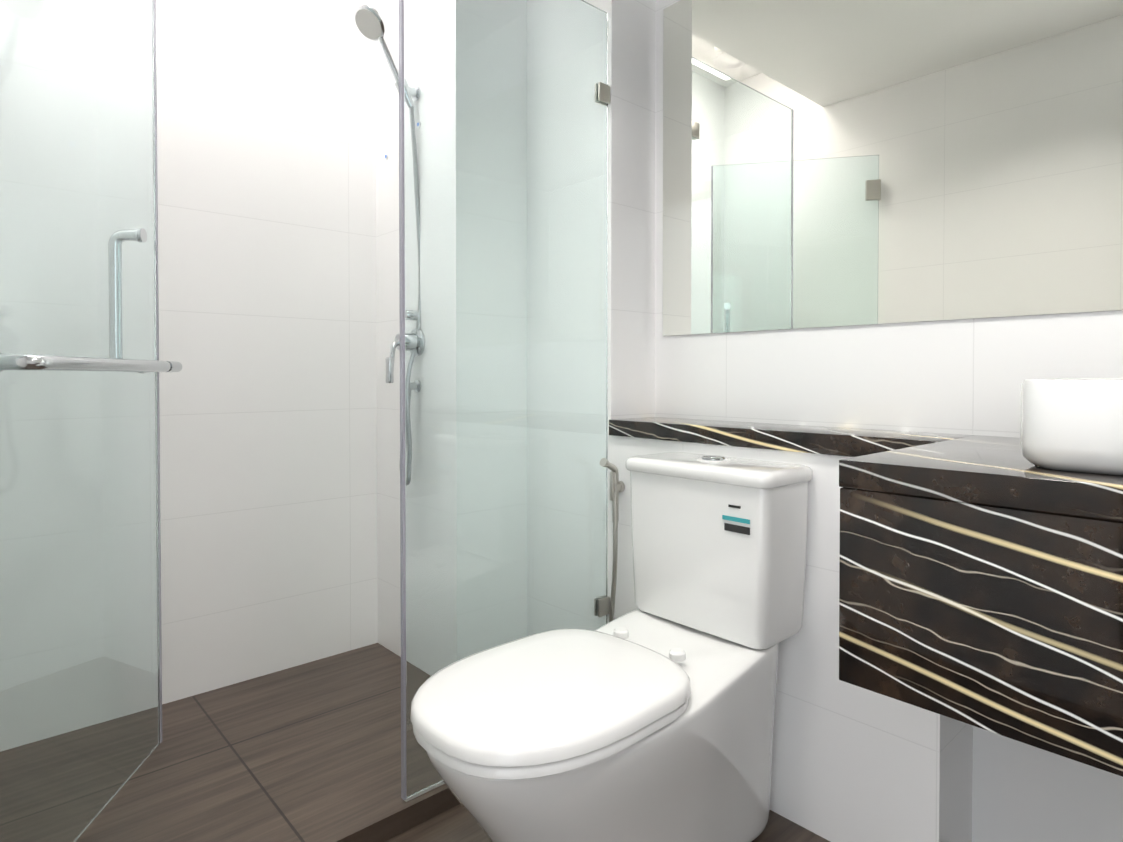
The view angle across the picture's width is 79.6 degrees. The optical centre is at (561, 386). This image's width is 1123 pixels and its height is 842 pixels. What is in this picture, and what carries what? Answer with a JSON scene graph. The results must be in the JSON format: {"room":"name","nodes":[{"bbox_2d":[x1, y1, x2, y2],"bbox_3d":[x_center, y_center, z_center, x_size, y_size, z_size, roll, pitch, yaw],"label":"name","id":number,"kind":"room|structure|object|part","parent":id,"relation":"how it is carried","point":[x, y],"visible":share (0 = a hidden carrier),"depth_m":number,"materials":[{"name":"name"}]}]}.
{"room":"bathroom","nodes":[
{"label":"bathroom","id":0,"kind":"room"},
{"bbox_2d":[156,0,377,703],"bbox_3d":[-1.175,-0.337,1.968,1.310,2.600,0.120,-1,1,-42],"label":"wall","id":1,"kind":"structure","parent":0,"point":[266,143],"depth_m":2.11,"materials":[{"name":"tile"}]},
{"bbox_2d":[375,0,400,656],"bbox_3d":[-0.307,-0.344,2.418,0.580,2.600,0.620,-1,1,-42],"label":"wall","id":2,"kind":"structure","parent":0,"point":[388,394],"depth_m":2.30,"materials":[{"name":"tile"}]},
{"bbox_2d":[354,4,399,468],"bbox_3d":[-0.587,-0.415,2.155,0.209,1.455,0.257,-1,1,-42],"label":"shower","id":3,"kind":"object","parent":2,"relation":"attached to","point":[369,22],"visible":0.27,"depth_m":2.07,"materials":[{"name":"silver metal"}]},
{"bbox_3d":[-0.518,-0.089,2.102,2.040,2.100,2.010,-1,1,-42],"label":"lever","id":4,"kind":"part","parent":3,"relation":"part of","materials":[{"name":"silver metal"}]},
{"bbox_2d":[385,803,829,841],"bbox_3d":[0.499,1.033,0.573,1.890,0.100,2.455,-1,1,-42],"label":"floor","id":5,"kind":"structure","parent":0,"point":[457,823],"depth_m":1.47,"materials":[{"name":"tile"}]},
{"bbox_2d":[410,452,812,841],"bbox_3d":[0.108,0.567,1.316,0.840,0.810,0.390,-1,1,-42],"label":"toilet","id":6,"kind":"object","parent":5,"relation":"on","point":[651,718],"visible":1,"depth_m":1.27,"materials":[{"name":"white ceramic"}]},
{"bbox_3d":[-0.022,0.560,1.198,0.482,0.020,0.374,-1,1,-42],"label":"seat","id":7,"kind":"part","parent":6,"relation":"part of","materials":[{"name":"white plastic"}]},
{"bbox_3d":[-0.022,0.532,1.198,0.490,0.034,0.382,-1,1,-42],"label":"lid","id":8,"kind":"part","parent":6,"relation":"part of","materials":[{"name":"white plastic"}]},
{"bbox_3d":[0.347,0.365,1.530,0.186,0.328,0.372,-1,1,-42],"label":"tank","id":9,"kind":"part","parent":6,"relation":"part of","materials":[{"name":"white ceramic"}]},
{"bbox_2d":[584,0,972,841],"bbox_3d":[0.416,-0.335,1.821,0.310,2.600,1.235,-1,1,-42],"label":"wall","id":10,"kind":"structure","parent":0,"point":[852,763],"depth_m":1.47,"materials":[{"name":"tile"}]},
{"bbox_2d":[600,458,624,621],"bbox_3d":[0.131,0.508,1.857,0.080,0.629,0.047,-1,1,-42],"label":"bidet sprayer","id":11,"kind":"object","parent":10,"relation":"attached to","point":[617,486],"visible":0.73,"depth_m":1.86,"materials":[{"name":"silver metal"}]},
{"bbox_2d":[609,417,974,456],"bbox_3d":[0.494,0.119,1.643,0.201,0.044,0.856,-1,1,-42],"label":"ledge shelf","id":12,"kind":"object","parent":10,"relation":"on","point":[847,442],"visible":0.71,"depth_m":1.54,"materials":[{"name":"black stone"}]},
{"bbox_2d":[655,0,1122,841],"bbox_3d":[1.152,-0.326,1.151,0.120,2.600,2.462,-1,1,-42],"label":"wall","id":13,"kind":"structure","parent":0,"point":[955,376],"depth_m":1.45,"materials":[{"name":"tile"}]},
{"bbox_2d":[663,0,1122,335],"bbox_3d":[0.993,-0.617,1.228,0.006,0.959,2.057,-1,1,-42],"label":"mirror","id":14,"kind":"object","parent":13,"relation":"attached to","point":[828,163],"visible":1,"depth_m":1.51,"materials":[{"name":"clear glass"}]},
{"bbox_2d":[839,435,1122,776],"bbox_3d":[1.128,0.274,0.641,0.610,0.324,1.482,-1,1,-42],"label":"vanity cabinet","id":15,"kind":"object","parent":13,"relation":"attached to","point":[981,581],"depth_m":0.85,"materials":[{"name":"black stone"}]},
{"bbox_2d":[1020,378,1122,474],"bbox_3d":[0.911,0.050,0.841,0.400,0.117,0.500,-1,1,-42],"label":"vessel sink","id":16,"kind":"object","parent":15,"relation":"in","point":[1072,424],"visible":1,"depth_m":0.84,"materials":[{"name":"white ceramic"}]},
{"bbox_3d":[-0.971,-0.321,0.857,0.120,2.600,1.800,-1,1,-42],"label":"wall","id":17,"kind":"structure","parent":0,"visible":0},
{"bbox_2d":[0,0,159,841],"bbox_3d":[-0.975,-0.064,1.322,0.010,1.948,0.748,0,1,-7],"label":"shower door","id":18,"kind":"structure","parent":17,"relation":"attached to","point":[79,672],"depth_m":1.35,"materials":[{"name":"clear glass"}]},
{"bbox_2d":[0,354,170,371],"bbox_3d":[-0.942,-0.044,1.381,0.070,0.027,0.527,0,1,-7],"label":"door towel bar","id":19,"kind":"object","parent":18,"relation":"attached to","point":[38,362],"visible":1,"depth_m":1.24,"materials":[{"name":"silver metal"}]},
{"bbox_2d":[167,361,181,371],"bbox_3d":[-0.954,-0.048,1.649,0.027,0.027,0.055,0,1,-7],"label":"end cap","id":20,"kind":"object","parent":19,"relation":"attached to","point":[176,366],"visible":0.69,"depth_m":1.65,"materials":[{"name":"silver metal"}]},
{"bbox_2d":[139,228,146,242],"bbox_3d":[-1.013,-0.362,1.619,0.018,0.034,0.034,0,1,-7],"label":"washer","id":21,"kind":"object","parent":18,"relation":"attached to","point":[142,235],"visible":0.56,"depth_m":1.62,"materials":[{"name":"silver metal"}]},
{"bbox_2d":[153,0,161,742],"bbox_3d":[-1.023,-0.069,1.697,0.013,1.948,0.008,0,1,-7],"label":"seal","id":22,"kind":"object","parent":18,"relation":"attached to","point":[157,344],"visible":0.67,"depth_m":1.70,"materials":[{"name":"grey plastic"}]},
{"label":"outside","id":23,"kind":"structure","parent":0,"visible":0},
{"bbox_2d":[75,643,459,841],"bbox_3d":[-0.663,0.989,1.855,1.890,0.150,1.005,-1,1,-42],"label":"floor","id":24,"kind":"structure","parent":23,"point":[309,752],"depth_m":1.62,"materials":[{"name":"tile"}]},
{"bbox_2d":[398,0,609,801],"bbox_3d":[-0.111,-0.064,1.691,0.648,1.960,0.026,-1,1,-42],"label":"glass panel","id":25,"kind":"object","parent":24,"relation":"on","point":[503,208],"visible":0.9,"depth_m":1.65,"materials":[{"name":"clear glass"}]}
]}

